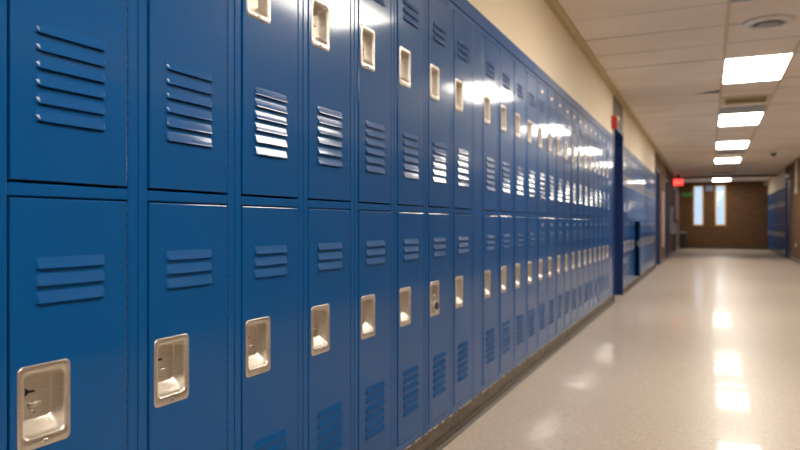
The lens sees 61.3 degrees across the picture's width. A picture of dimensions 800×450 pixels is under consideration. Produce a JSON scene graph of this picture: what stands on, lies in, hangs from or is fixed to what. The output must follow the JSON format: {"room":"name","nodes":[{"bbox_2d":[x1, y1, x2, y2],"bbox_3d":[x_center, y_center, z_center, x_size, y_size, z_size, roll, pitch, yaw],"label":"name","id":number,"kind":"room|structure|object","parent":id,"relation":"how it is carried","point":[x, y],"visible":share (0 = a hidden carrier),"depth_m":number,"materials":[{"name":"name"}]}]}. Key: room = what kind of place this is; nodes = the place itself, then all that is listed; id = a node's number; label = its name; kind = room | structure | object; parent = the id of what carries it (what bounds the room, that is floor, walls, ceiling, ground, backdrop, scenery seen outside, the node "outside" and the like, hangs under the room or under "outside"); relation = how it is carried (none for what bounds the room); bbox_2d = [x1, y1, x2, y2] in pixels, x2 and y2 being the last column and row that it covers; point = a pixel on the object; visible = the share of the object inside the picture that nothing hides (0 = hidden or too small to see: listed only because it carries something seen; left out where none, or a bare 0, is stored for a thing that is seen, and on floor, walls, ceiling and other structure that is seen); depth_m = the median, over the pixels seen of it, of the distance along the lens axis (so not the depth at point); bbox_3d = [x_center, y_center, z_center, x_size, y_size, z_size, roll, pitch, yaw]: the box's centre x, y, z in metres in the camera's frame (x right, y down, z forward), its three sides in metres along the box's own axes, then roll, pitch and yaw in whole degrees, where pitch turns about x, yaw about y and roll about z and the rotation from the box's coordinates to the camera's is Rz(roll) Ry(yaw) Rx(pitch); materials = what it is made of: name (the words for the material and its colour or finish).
{"room":"school corridor","nodes":[
{"label":"school corridor","id":0,"kind":"room"},
{"bbox_2d":[467,0,678,259],"bbox_3d":[3.533,-0.373,10.755,0.420,2.655,34.500,0,0,25],"label":"wall","id":1,"kind":"structure","parent":0,"point":[532,26],"depth_m":5.51,"materials":[{"name":"beige paint"}]},
{"bbox_2d":[449,0,612,140],"bbox_3d":[0.820,-1.031,4.669,0.304,0.069,7.743,0,0,25],"label":"trim","id":2,"kind":"structure","parent":1,"relation":"attached to","point":[465,6],"depth_m":4.09,"materials":[{"name":"blue paint"}]},
{"bbox_2d":[404,247,677,449],"bbox_3d":[3.570,0.905,10.738,0.382,0.100,34.500,0,0,25],"label":"baseboard","id":3,"kind":"structure","parent":1,"relation":"attached to","point":[446,431],"depth_m":3.74,"materials":[{"name":"brown plastic"}]},
{"bbox_2d":[0,0,136,449],"bbox_3d":[-0.743,-0.071,1.293,0.348,1.850,0.304,0,0,25],"label":"locker","id":4,"kind":"object","parent":3,"relation":"on","point":[68,68],"visible":1,"depth_m":1.21,"materials":[{"name":"blue metal"}]},
{"bbox_2d":[137,0,233,449],"bbox_3d":[-0.616,-0.071,1.570,0.348,1.850,0.304,0,0,25],"label":"locker","id":5,"kind":"object","parent":3,"relation":"on","point":[185,48],"visible":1,"depth_m":1.48,"materials":[{"name":"blue metal"}]},
{"bbox_2d":[234,0,302,449],"bbox_3d":[-0.489,-0.071,1.847,0.349,1.850,0.304,0,0,25],"label":"locker","id":6,"kind":"object","parent":3,"relation":"on","point":[268,34],"visible":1,"depth_m":1.76,"materials":[{"name":"blue metal"}]},
{"bbox_2d":[303,0,353,449],"bbox_3d":[-0.363,-0.071,2.125,0.347,1.850,0.304,0,0,25],"label":"locker","id":7,"kind":"object","parent":3,"relation":"on","point":[328,25],"visible":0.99,"depth_m":2.04,"materials":[{"name":"blue metal"}]},
{"bbox_2d":[354,0,393,449],"bbox_3d":[-0.236,-0.071,2.402,0.348,1.850,0.304,0,0,25],"label":"locker","id":8,"kind":"object","parent":3,"relation":"on","point":[373,19],"visible":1,"depth_m":2.32,"materials":[{"name":"blue metal"}]},
{"bbox_2d":[394,0,424,449],"bbox_3d":[-0.109,-0.071,2.679,0.349,1.850,0.304,0,0,25],"label":"locker","id":9,"kind":"object","parent":3,"relation":"on","point":[409,15],"visible":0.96,"depth_m":2.60,"materials":[{"name":"blue metal"}]},
{"bbox_2d":[425,0,450,432],"bbox_3d":[0.017,-0.071,2.956,0.348,1.850,0.304,0,0,25],"label":"locker","id":10,"kind":"object","parent":3,"relation":"on","point":[437,12],"visible":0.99,"depth_m":2.86,"materials":[{"name":"blue metal"}]},
{"bbox_2d":[431,294,438,311],"bbox_3d":[0.149,0.330,2.824,0.025,0.073,0.048,0,0,25],"label":"padlock","id":11,"kind":"object","parent":10,"relation":"hanging from","point":[434,304],"visible":1,"depth_m":2.81,"materials":[{"name":"silver metal"}]},
{"bbox_2d":[451,2,472,413],"bbox_3d":[0.144,-0.071,3.233,0.348,1.850,0.304,0,0,25],"label":"locker","id":12,"kind":"object","parent":3,"relation":"on","point":[461,24],"visible":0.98,"depth_m":3.14,"materials":[{"name":"blue metal"}]},
{"bbox_2d":[473,21,480,397],"bbox_3d":[0.372,-0.071,3.369,0.030,1.850,0.130,0,0,25],"label":"strip","id":13,"kind":"object","parent":3,"relation":"on","point":[476,28],"visible":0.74,"depth_m":3.35,"materials":[{"name":"blue paint"}]},
{"bbox_2d":[481,28,497,391],"bbox_3d":[0.325,-0.071,3.630,0.348,1.850,0.304,0,0,25],"label":"locker","id":14,"kind":"object","parent":3,"relation":"on","point":[489,46],"visible":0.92,"depth_m":3.54,"materials":[{"name":"blue metal"}]},
{"bbox_2d":[498,43,512,379],"bbox_3d":[0.452,-0.071,3.907,0.349,1.850,0.304,0,0,25],"label":"locker","id":15,"kind":"object","parent":3,"relation":"on","point":[505,58],"visible":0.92,"depth_m":3.82,"materials":[{"name":"blue metal"}]},
{"bbox_2d":[513,56,525,367],"bbox_3d":[0.579,-0.071,4.184,0.349,1.850,0.304,0,0,25],"label":"locker","id":16,"kind":"object","parent":3,"relation":"on","point":[519,69],"visible":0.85,"depth_m":4.10,"materials":[{"name":"blue metal"}]},
{"bbox_2d":[526,67,536,358],"bbox_3d":[0.706,-0.071,4.461,0.348,1.850,0.304,0,0,25],"label":"locker","id":17,"kind":"object","parent":3,"relation":"on","point":[531,78],"visible":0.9,"depth_m":4.38,"materials":[{"name":"blue metal"}]},
{"bbox_2d":[537,76,546,350],"bbox_3d":[0.832,-0.071,4.739,0.349,1.850,0.304,0,0,25],"label":"locker","id":18,"kind":"object","parent":3,"relation":"on","point":[541,86],"visible":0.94,"depth_m":4.66,"materials":[{"name":"blue metal"}]},
{"bbox_2d":[547,85,555,342],"bbox_3d":[0.959,-0.071,5.016,0.348,1.850,0.304,0,0,25],"label":"locker","id":19,"kind":"object","parent":3,"relation":"on","point":[551,94],"visible":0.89,"depth_m":4.94,"materials":[{"name":"blue metal"}]},
{"bbox_2d":[556,93,563,336],"bbox_3d":[1.086,-0.071,5.293,0.348,1.850,0.304,0,0,25],"label":"locker","id":20,"kind":"object","parent":3,"relation":"on","point":[559,100],"visible":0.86,"depth_m":5.22,"materials":[{"name":"blue metal"}]},
{"bbox_2d":[564,100,570,330],"bbox_3d":[1.212,-0.071,5.570,0.348,1.850,0.304,0,0,25],"label":"locker","id":21,"kind":"object","parent":3,"relation":"on","point":[567,107],"visible":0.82,"depth_m":5.50,"materials":[{"name":"blue metal"}]},
{"bbox_2d":[571,106,576,324],"bbox_3d":[1.339,-0.071,5.847,0.349,1.850,0.304,0,0,25],"label":"locker","id":22,"kind":"object","parent":3,"relation":"on","point":[573,110],"visible":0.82,"depth_m":5.76,"materials":[{"name":"blue metal"}]},
{"bbox_2d":[577,111,582,320],"bbox_3d":[1.466,-0.071,6.124,0.349,1.850,0.304,0,0,25],"label":"locker","id":23,"kind":"object","parent":3,"relation":"on","point":[579,116],"visible":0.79,"depth_m":6.04,"materials":[{"name":"blue metal"}]},
{"bbox_2d":[583,116,587,316],"bbox_3d":[1.592,-0.071,6.402,0.348,1.850,0.304,0,0,25],"label":"locker","id":24,"kind":"object","parent":3,"relation":"on","point":[585,121],"visible":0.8,"depth_m":6.31,"materials":[{"name":"blue metal"}]},
{"bbox_2d":[588,120,592,312],"bbox_3d":[1.719,-0.071,6.679,0.348,1.850,0.304,0,0,25],"label":"locker","id":25,"kind":"object","parent":3,"relation":"on","point":[590,125],"visible":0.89,"depth_m":6.58,"materials":[{"name":"blue metal"}]},
{"bbox_2d":[593,125,597,308],"bbox_3d":[1.846,-0.071,6.956,0.348,1.850,0.304,0,0,25],"label":"locker","id":26,"kind":"object","parent":3,"relation":"on","point":[595,129],"visible":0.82,"depth_m":6.87,"materials":[{"name":"blue metal"}]},
{"bbox_2d":[598,129,601,304],"bbox_3d":[1.973,-0.071,7.234,0.349,1.850,0.304,0,0,25],"label":"locker","id":27,"kind":"object","parent":3,"relation":"on","point":[599,131],"visible":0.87,"depth_m":7.15,"materials":[{"name":"blue metal"}]},
{"bbox_2d":[602,133,605,301],"bbox_3d":[2.099,-0.071,7.511,0.348,1.850,0.304,0,0,25],"label":"locker","id":28,"kind":"object","parent":3,"relation":"on","point":[603,134],"visible":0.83,"depth_m":7.42,"materials":[{"name":"blue metal"}]},
{"bbox_2d":[606,136,609,298],"bbox_3d":[2.226,-0.071,7.788,0.349,1.850,0.304,0,0,25],"label":"locker","id":29,"kind":"object","parent":3,"relation":"on","point":[607,138],"visible":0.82,"depth_m":7.71,"materials":[{"name":"blue metal"}]},
{"bbox_2d":[610,139,612,296],"bbox_3d":[2.488,-0.071,7.999,0.030,1.850,0.297,0,0,25],"label":"strip","id":30,"kind":"object","parent":3,"relation":"on","point":[611,141],"visible":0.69,"depth_m":8.01,"materials":[{"name":"blue paint"}]},
{"bbox_2d":[624,152,625,285],"bbox_3d":[2.951,-0.071,9.374,0.348,1.850,0.304,0,0,25],"label":"locker","id":31,"kind":"object","parent":3,"relation":"on","point":[624,152],"visible":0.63,"depth_m":9.31,"materials":[{"name":"blue metal"}]},
{"bbox_2d":[626,153,628,284],"bbox_3d":[3.078,-0.071,9.651,0.350,1.850,0.304,0,0,25],"label":"locker","id":32,"kind":"object","parent":3,"relation":"on","point":[627,155],"visible":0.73,"depth_m":9.57,"materials":[{"name":"blue metal"}]},
{"bbox_2d":[629,156,630,281],"bbox_3d":[3.204,-0.071,9.928,0.349,1.850,0.304,0,0,25],"label":"locker","id":33,"kind":"object","parent":3,"relation":"on","point":[629,156],"visible":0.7,"depth_m":9.91,"materials":[{"name":"blue metal"}]},
{"bbox_2d":[631,158,632,280],"bbox_3d":[3.332,-0.071,10.205,0.351,1.850,0.304,0,0,25],"label":"locker","id":34,"kind":"object","parent":3,"relation":"on","point":[631,158],"visible":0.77,"depth_m":10.12,"materials":[{"name":"blue metal"}]},
{"bbox_2d":[633,159,634,279],"bbox_3d":[3.457,-0.071,10.483,0.348,1.850,0.304,0,0,25],"label":"locker","id":35,"kind":"object","parent":3,"relation":"on","point":[633,159],"visible":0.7,"depth_m":10.40,"materials":[{"name":"blue metal"}]},
{"bbox_2d":[635,161,639,277],"bbox_3d":[3.614,-0.071,10.747,0.414,1.850,0.304,0,0,25],"label":"locker","id":36,"kind":"object","parent":3,"relation":"on","point":[637,223],"visible":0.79,"depth_m":10.66,"materials":[{"name":"blue metal"}]},
{"bbox_2d":[637,163,638,276],"bbox_3d":[3.711,-0.071,11.037,0.348,1.850,0.304,0,0,25],"label":"locker","id":37,"kind":"object","parent":3,"relation":"on","point":[637,163],"visible":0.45,"depth_m":11.09,"materials":[{"name":"blue metal"}]},
{"bbox_2d":[639,164,639,220],"bbox_3d":[3.837,-0.071,11.315,0.347,1.850,0.304,0,0,25],"label":"locker","id":38,"kind":"object","parent":3,"relation":"on","point":[639,164],"visible":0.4,"depth_m":11.25,"materials":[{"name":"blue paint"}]},
{"bbox_2d":[640,165,641,273],"bbox_3d":[3.965,-0.071,11.592,0.349,1.850,0.304,0,0,25],"label":"locker","id":39,"kind":"object","parent":3,"relation":"on","point":[640,165],"visible":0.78,"depth_m":11.44,"materials":[{"name":"blue metal"}]},
{"bbox_2d":[642,167,643,272],"bbox_3d":[4.092,-0.071,11.869,0.350,1.850,0.304,0,0,25],"label":"locker","id":40,"kind":"object","parent":3,"relation":"on","point":[642,167],"visible":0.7,"depth_m":11.76,"materials":[{"name":"blue metal"}]},
{"bbox_2d":[643,168,644,271],"bbox_3d":[4.217,-0.071,12.147,0.347,1.850,0.304,0,0,25],"label":"locker","id":41,"kind":"object","parent":3,"relation":"on","point":[643,168],"visible":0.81,"depth_m":12.08,"materials":[{"name":"blue metal"}]},
{"bbox_2d":[645,170,645,270],"bbox_3d":[4.346,-0.071,12.423,0.352,1.850,0.304,0,0,25],"label":"locker","id":42,"kind":"object","parent":3,"relation":"on","point":[645,170],"visible":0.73,"depth_m":12.28,"materials":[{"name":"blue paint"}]},
{"bbox_2d":[646,171,647,269],"bbox_3d":[4.472,-0.071,12.700,0.350,1.850,0.304,0,0,25],"label":"locker","id":43,"kind":"object","parent":3,"relation":"on","point":[646,171],"visible":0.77,"depth_m":12.62,"materials":[{"name":"blue metal"}]},
{"bbox_2d":[648,172,648,267],"bbox_3d":[4.599,-0.071,12.977,0.352,1.850,0.304,0,0,25],"label":"locker","id":44,"kind":"object","parent":3,"relation":"on","point":[648,172],"visible":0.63,"depth_m":12.90,"materials":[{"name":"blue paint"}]},
{"bbox_2d":[649,173,649,267],"bbox_3d":[4.726,-0.071,13.254,0.352,1.850,0.304,0,0,25],"label":"locker","id":45,"kind":"object","parent":3,"relation":"on","point":[649,173],"visible":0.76,"depth_m":13.12,"materials":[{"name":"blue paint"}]},
{"bbox_2d":[650,174,650,266],"bbox_3d":[4.852,-0.071,13.532,0.350,1.850,0.304,0,0,25],"label":"locker","id":46,"kind":"object","parent":3,"relation":"on","point":[650,174],"visible":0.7,"depth_m":13.39,"materials":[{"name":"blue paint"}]},
{"bbox_2d":[651,175,652,265],"bbox_3d":[4.978,-0.071,13.810,0.348,1.850,0.304,0,0,25],"label":"locker","id":47,"kind":"object","parent":3,"relation":"on","point":[651,175],"visible":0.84,"depth_m":13.71,"materials":[{"name":"blue metal"}]},
{"bbox_2d":[653,177,653,264],"bbox_3d":[5.105,-0.071,14.087,0.348,1.850,0.304,0,0,25],"label":"locker","id":48,"kind":"object","parent":3,"relation":"on","point":[653,177],"visible":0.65,"depth_m":14.12,"materials":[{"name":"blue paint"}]},
{"bbox_2d":[654,177,654,263],"bbox_3d":[5.231,-0.071,14.364,0.349,1.850,0.304,0,0,25],"label":"locker","id":49,"kind":"object","parent":3,"relation":"on","point":[654,177],"visible":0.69,"depth_m":14.36,"materials":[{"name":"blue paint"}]},
{"bbox_2d":[544,0,675,177],"bbox_3d":[3.754,-1.582,10.653,0.066,0.034,34.500,0,0,25],"label":"trim","id":50,"kind":"structure","parent":1,"relation":"attached to","point":[554,5],"depth_m":6.60,"materials":[{"name":"beige paint"}]},
{"bbox_2d":[612,116,619,128],"bbox_3d":[2.574,-1.210,8.048,0.085,0.150,0.110,0,0,25],"label":"fire alarm","id":51,"kind":"object","parent":1,"relation":"attached to","point":[615,119],"visible":1,"depth_m":8.01,"materials":[{"name":"red plastic"}]},
{"bbox_2d":[613,95,622,131],"bbox_3d":[2.692,-1.458,8.649,0.200,0.485,1.050,0,0,25],"label":"trim","id":52,"kind":"structure","parent":1,"relation":"attached to","point":[617,107],"depth_m":8.63,"materials":[{"name":"beige paint"}]},
{"bbox_2d":[613,128,623,301],"bbox_3d":[2.615,-0.133,8.689,0.388,2.175,1.050,0,0,25],"label":"door","id":53,"kind":"structure","parent":1,"relation":"in","point":[618,135],"depth_m":9.06,"materials":[{"name":"blue paint"}]},
{"bbox_2d":[624,146,654,176],"bbox_3d":[4.093,-1.031,11.830,0.304,0.069,5.899,0,0,25],"label":"trim","id":54,"kind":"structure","parent":1,"relation":"attached to","point":[626,150],"depth_m":10.92,"materials":[{"name":"blue paint"}]},
{"bbox_2d":[655,168,659,267],"bbox_3d":[5.764,-0.133,15.271,0.144,2.175,1.340,0,0,25],"label":"door","id":55,"kind":"structure","parent":1,"relation":"in","point":[657,173],"depth_m":15.80,"materials":[{"name":"blue paint"}]},
{"bbox_2d":[662,191,663,246],"bbox_3d":[6.583,-0.115,16.892,0.022,1.380,0.440,0,0,25],"label":"board","id":56,"kind":"object","parent":1,"relation":"attached to","point":[662,191],"visible":1,"depth_m":16.70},
{"bbox_2d":[666,179,667,257],"bbox_3d":[7.291,-0.133,18.630,0.148,2.175,1.040,0,0,25],"label":"door","id":57,"kind":"structure","parent":1,"relation":"in","point":[666,179],"depth_m":19.02,"materials":[{"name":"blue paint"}]},
{"bbox_2d":[670,206,675,233],"bbox_3d":[8.145,-0.115,20.136,0.170,0.820,0.440,0,0,25],"label":"fountain","id":58,"kind":"object","parent":1,"relation":"attached to","point":[672,226],"visible":0.99,"depth_m":19.96,"materials":[{"name":"grey metal"}]},
{"bbox_2d":[670,224,675,233],"bbox_3d":[8.145,0.150,20.136,0.170,0.290,0.440,0,0,25],"label":"basin","id":59,"kind":"object","parent":58,"relation":"in","point":[672,226],"depth_m":19.93,"materials":[{"name":"metal"}]},
{"bbox_2d":[673,187,674,251],"bbox_3d":[9.151,-0.133,22.700,0.148,2.175,1.090,0,0,25],"label":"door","id":60,"kind":"structure","parent":1,"relation":"in","point":[673,187],"depth_m":22.18,"materials":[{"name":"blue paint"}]},
{"bbox_2d":[678,193,678,248],"bbox_3d":[10.534,-0.110,25.532,0.030,2.130,0.080,0,0,25],"label":"post","id":61,"kind":"object","parent":1,"relation":"attached to","point":[678,193],"visible":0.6,"depth_m":25.50,"materials":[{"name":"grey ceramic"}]},
{"bbox_2d":[674,174,777,178],"bbox_3d":[10.680,-1.559,22.221,3.048,0.057,0.200,0,0,25],"label":"trim","id":62,"kind":"structure","parent":1,"relation":"attached to","point":[765,175],"depth_m":22.09,"materials":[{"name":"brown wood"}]},
{"bbox_2d":[442,248,799,449],"bbox_3d":[5.042,1.005,10.065,3.798,0.100,34.700,0,0,25],"label":"floor","id":63,"kind":"structure","parent":0,"point":[703,352],"depth_m":4.34,"materials":[{"name":"tile"}]},
{"bbox_2d":[679,232,685,248],"bbox_3d":[10.904,0.625,26.022,0.250,0.660,0.250,0,0,25],"label":"trash bin","id":64,"kind":"object","parent":63,"relation":"on","point":[682,235],"visible":1,"depth_m":25.92,"materials":[{"name":"black plastic"}]},
{"bbox_2d":[557,0,799,182],"bbox_3d":[5.040,-1.700,10.121,3.848,0.200,34.800,0,0,25],"label":"ceiling","id":65,"kind":"structure","parent":0,"point":[664,58],"depth_m":7.14,"materials":[{"name":"tile"}]},
{"bbox_2d":[673,175,682,185],"bbox_3d":[9.042,-1.422,21.925,0.300,0.353,0.080,0,0,25],"label":"exit sign","id":66,"kind":"object","parent":65,"relation":"hanging from","point":[676,182],"visible":1,"depth_m":21.90,"materials":[{"name":"red plastic"}]},
{"bbox_2d":[713,178,730,180],"bbox_3d":[11.617,-1.629,24.377,0.588,0.081,1.219,0,0,25],"label":"ceiling light","id":67,"kind":"object","parent":65,"relation":"attached to","point":[725,179],"visible":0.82,"depth_m":24.09,"materials":[{"name":"white plastic"}]},
{"bbox_2d":[714,172,733,173],"bbox_3d":[10.120,-1.593,21.103,0.570,0.013,0.570,0,0,25],"label":"ceiling panel","id":68,"kind":"object","parent":65,"relation":"attached to","point":[714,172],"visible":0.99,"depth_m":20.95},
{"bbox_2d":[714,155,740,162],"bbox_3d":[8.226,-1.629,16.958,0.588,0.081,1.219,0,0,25],"label":"ceiling light","id":69,"kind":"object","parent":65,"relation":"attached to","point":[717,160],"visible":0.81,"depth_m":16.88,"materials":[{"name":"white plastic"}]},
{"bbox_2d":[715,158,740,162],"bbox_3d":[8.226,-1.596,16.958,0.556,0.015,1.187,0,0,25],"label":"diffuser","id":70,"kind":"object","parent":69,"relation":"attached to","point":[717,160],"depth_m":16.88,"materials":[{"name":"white plastic"}]},
{"bbox_2d":[716,150,744,153],"bbox_3d":[7.339,-1.593,15.018,0.570,0.013,0.570,0,0,25],"label":"ceiling panel","id":71,"kind":"object","parent":65,"relation":"attached to","point":[739,151],"visible":1,"depth_m":15.01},
{"bbox_2d":[716,141,749,148],"bbox_3d":[6.705,-1.629,13.631,0.588,0.081,1.219,0,0,25],"label":"ceiling light","id":72,"kind":"object","parent":65,"relation":"attached to","point":[730,144],"visible":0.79,"depth_m":13.49,"materials":[{"name":"white plastic"}]},
{"bbox_2d":[718,112,763,125],"bbox_3d":[5.185,-1.629,10.305,0.588,0.081,1.219,0,0,25],"label":"ceiling light","id":73,"kind":"object","parent":65,"relation":"attached to","point":[745,118],"visible":0.72,"depth_m":10.26,"materials":[{"name":"white plastic"}]},
{"bbox_2d":[731,0,750,2],"bbox_3d":[2.524,-1.593,4.482,0.570,0.013,0.570,0,0,25],"label":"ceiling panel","id":74,"kind":"object","parent":65,"relation":"attached to","point":[732,1],"visible":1,"depth_m":4.80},
{"bbox_2d":[720,105,766,114],"bbox_3d":[4.804,-1.593,9.470,0.570,0.013,0.570,0,0,25],"label":"ceiling panel","id":75,"kind":"object","parent":65,"relation":"attached to","point":[751,109],"visible":1,"depth_m":9.45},
{"bbox_2d":[719,94,773,105],"bbox_3d":[4.442,-1.593,8.679,0.600,0.012,0.600,0,0,25],"label":"ceiling vent","id":76,"kind":"object","parent":65,"relation":"in","point":[764,98],"visible":1,"depth_m":8.65,"materials":[{"name":"beige metal"}]},
{"bbox_2d":[712,0,799,181],"bbox_3d":[5.070,-1.598,10.052,0.619,0.004,34.500,0,0,25],"label":"trim","id":77,"kind":"structure","parent":65,"relation":"attached to","point":[728,11],"depth_m":7.09,"materials":[{"name":"beige paint"}]},
{"bbox_2d":[722,52,793,82],"bbox_3d":[3.665,-1.629,6.978,0.588,0.081,1.219,0,0,25],"label":"ceiling light","id":78,"kind":"object","parent":65,"relation":"attached to","point":[771,66],"visible":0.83,"depth_m":6.85,"materials":[{"name":"white plastic"}]},
{"bbox_2d":[741,14,795,29],"bbox_3d":[2.910,-1.579,5.333,0.380,0.040,0.380,0,0,25],"label":"ceiling vent","id":79,"kind":"object","parent":65,"relation":"in","point":[776,20],"visible":1,"depth_m":5.26,"materials":[{"name":"white metal"}]},
{"bbox_2d":[679,180,767,246],"bbox_3d":[12.322,-0.373,25.814,4.048,2.655,0.200,0,0,25],"label":"wall","id":80,"kind":"structure","parent":0,"point":[746,201],"depth_m":25.56,"materials":[{"name":"brown wood"}]},
{"bbox_2d":[681,192,692,196],"bbox_3d":[11.151,-1.145,26.227,0.410,0.150,0.022,0,0,25],"label":"wall sign","id":81,"kind":"object","parent":80,"relation":"attached to","point":[682,194],"visible":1,"depth_m":26.23,"materials":[{"name":"plastic"}]},
{"bbox_2d":[693,185,703,225],"bbox_3d":[11.537,-0.715,26.109,0.380,1.560,0.115,0,0,25],"label":"window","id":82,"kind":"structure","parent":80,"relation":"in","point":[702,186],"depth_m":26.00,"materials":[{"name":"white glass"}]},
{"bbox_2d":[706,185,712,190],"bbox_3d":[11.870,-1.375,25.899,0.260,0.220,0.020,0,0,25],"label":"notice","id":83,"kind":"object","parent":80,"relation":"attached to","point":[708,187],"visible":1,"depth_m":25.89,"materials":[{"name":"paper"}]},
{"bbox_2d":[715,185,725,225],"bbox_3d":[12.242,-0.715,25.787,0.380,1.560,0.115,0,0,25],"label":"window","id":84,"kind":"structure","parent":80,"relation":"in","point":[716,224],"depth_m":25.73,"materials":[{"name":"white glass"}]},
{"bbox_2d":[679,246,767,249],"bbox_3d":[12.277,0.910,25.714,3.048,0.090,0.020,0,0,25],"label":"baseboard","id":85,"kind":"structure","parent":80,"relation":"attached to","point":[687,247],"depth_m":25.66,"materials":[{"name":"brown plastic"}]},
{"bbox_2d":[768,155,799,258],"bbox_3d":[6.724,-0.373,9.296,0.500,2.655,34.500,0,0,25],"label":"wall","id":86,"kind":"structure","parent":0,"point":[776,183],"depth_m":17.68,"materials":[{"name":"beige paint"}]},
{"bbox_2d":[768,187,784,196],"bbox_3d":[12.492,-1.031,22.163,0.304,0.069,6.298,0,0,25],"label":"trim","id":87,"kind":"structure","parent":86,"relation":"attached to","point":[782,189],"depth_m":21.80,"materials":[{"name":"blue paint"}]},
{"bbox_2d":[767,156,799,180],"bbox_3d":[6.474,-1.594,9.411,0.050,0.011,34.500,0,0,25],"label":"trim","id":88,"kind":"structure","parent":86,"relation":"attached to","point":[799,156],"depth_m":18.65,"materials":[{"name":"beige paint"}]},
{"bbox_2d":[768,247,799,263],"bbox_3d":[6.677,0.905,9.318,0.422,0.100,34.500,0,0,25],"label":"baseboard","id":89,"kind":"structure","parent":86,"relation":"attached to","point":[770,249],"depth_m":19.58,"materials":[{"name":"brown plastic"}]},
{"bbox_2d":[768,197,768,246],"bbox_3d":[13.702,-0.071,24.769,0.349,1.850,0.304,0,0,25],"label":"locker","id":90,"kind":"object","parent":89,"relation":"on","point":[768,197],"visible":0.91,"depth_m":24.73,"materials":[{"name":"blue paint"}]},
{"bbox_2d":[769,196,769,247],"bbox_3d":[13.449,-0.071,24.215,0.349,1.850,0.304,0,0,25],"label":"locker","id":91,"kind":"object","parent":89,"relation":"on","point":[769,196],"visible":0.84,"depth_m":24.31,"materials":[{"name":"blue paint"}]},
{"bbox_2d":[770,196,770,247],"bbox_3d":[13.322,-0.071,23.937,0.349,1.850,0.304,0,0,25],"label":"locker","id":92,"kind":"object","parent":89,"relation":"on","point":[770,196],"visible":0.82,"depth_m":23.94,"materials":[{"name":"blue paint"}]},
{"bbox_2d":[771,196,771,247],"bbox_3d":[13.069,-0.071,23.383,0.349,1.850,0.304,0,0,25],"label":"locker","id":93,"kind":"object","parent":89,"relation":"on","point":[771,196],"visible":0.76,"depth_m":23.55,"materials":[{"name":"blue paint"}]},
{"bbox_2d":[772,195,772,248],"bbox_3d":[12.942,-0.071,23.106,0.350,1.850,0.304,0,0,25],"label":"locker","id":94,"kind":"object","parent":89,"relation":"on","point":[772,195],"visible":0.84,"depth_m":23.17,"materials":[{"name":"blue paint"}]},
{"bbox_2d":[773,195,773,248],"bbox_3d":[12.816,-0.071,22.828,0.348,1.850,0.304,0,0,25],"label":"locker","id":95,"kind":"object","parent":89,"relation":"on","point":[773,195],"visible":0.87,"depth_m":22.83,"materials":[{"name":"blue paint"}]},
{"bbox_2d":[774,194,774,249],"bbox_3d":[12.689,-0.071,22.551,0.348,1.850,0.304,0,0,25],"label":"locker","id":96,"kind":"object","parent":89,"relation":"on","point":[774,194],"visible":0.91,"depth_m":22.50,"materials":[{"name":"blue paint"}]},
{"bbox_2d":[775,194,775,249],"bbox_3d":[12.436,-0.071,21.997,0.348,1.850,0.304,0,0,25],"label":"locker","id":97,"kind":"object","parent":89,"relation":"on","point":[775,194],"visible":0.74,"depth_m":22.16,"materials":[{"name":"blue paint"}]},
{"bbox_2d":[776,193,776,249],"bbox_3d":[12.309,-0.071,21.720,0.350,1.850,0.304,0,0,25],"label":"locker","id":98,"kind":"object","parent":89,"relation":"on","point":[776,193],"visible":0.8,"depth_m":21.80,"materials":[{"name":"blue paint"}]},
{"bbox_2d":[777,193,777,250],"bbox_3d":[12.183,-0.071,21.442,0.347,1.850,0.304,0,0,25],"label":"locker","id":99,"kind":"object","parent":89,"relation":"on","point":[777,193],"visible":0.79,"depth_m":21.51,"materials":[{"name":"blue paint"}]},
{"bbox_2d":[778,192,778,250],"bbox_3d":[12.056,-0.071,21.165,0.348,1.850,0.304,0,0,25],"label":"locker","id":100,"kind":"object","parent":89,"relation":"on","point":[778,192],"visible":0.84,"depth_m":21.20,"materials":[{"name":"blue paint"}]},
{"bbox_2d":[779,192,779,251],"bbox_3d":[11.928,-0.071,20.888,0.350,1.850,0.304,0,0,25],"label":"locker","id":101,"kind":"object","parent":89,"relation":"on","point":[779,192],"visible":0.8,"depth_m":20.90,"materials":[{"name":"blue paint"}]},
{"bbox_2d":[780,191,780,251],"bbox_3d":[11.802,-0.071,20.611,0.348,1.850,0.304,0,0,25],"label":"locker","id":102,"kind":"object","parent":89,"relation":"on","point":[780,191],"visible":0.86,"depth_m":20.61,"materials":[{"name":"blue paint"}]},
{"bbox_2d":[781,191,781,251],"bbox_3d":[11.676,-0.071,20.333,0.348,1.850,0.304,0,0,25],"label":"locker","id":103,"kind":"object","parent":89,"relation":"on","point":[781,191],"visible":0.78,"depth_m":20.33,"materials":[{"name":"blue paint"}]},
{"bbox_2d":[782,191,782,252],"bbox_3d":[11.548,-0.071,20.057,0.350,1.850,0.304,0,0,25],"label":"locker","id":104,"kind":"object","parent":89,"relation":"on","point":[782,191],"visible":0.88,"depth_m":20.05,"materials":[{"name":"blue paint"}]},
{"bbox_2d":[783,190,783,252],"bbox_3d":[11.422,-0.071,19.779,0.349,1.850,0.304,0,0,25],"label":"locker","id":105,"kind":"object","parent":89,"relation":"on","point":[783,190],"visible":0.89,"depth_m":19.78,"materials":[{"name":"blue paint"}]},
{"bbox_2d":[784,190,784,252],"bbox_3d":[11.296,-0.071,19.502,0.347,1.850,0.304,0,0,25],"label":"locker","id":106,"kind":"object","parent":89,"relation":"on","point":[784,190],"visible":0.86,"depth_m":19.53,"materials":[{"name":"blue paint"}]},
{"bbox_2d":[786,179,789,257],"bbox_3d":[10.775,-0.133,18.671,0.144,2.175,1.090,0,0,25],"label":"door","id":107,"kind":"structure","parent":86,"relation":"in","point":[787,181],"depth_m":18.84,"materials":[{"name":"blue paint"}]},
{"bbox_2d":[795,160,796,193],"bbox_3d":[9.841,-1.166,16.778,0.050,0.842,0.090,0,0,25],"label":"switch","id":108,"kind":"object","parent":86,"relation":"attached to","point":[796,160],"visible":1,"depth_m":16.75,"materials":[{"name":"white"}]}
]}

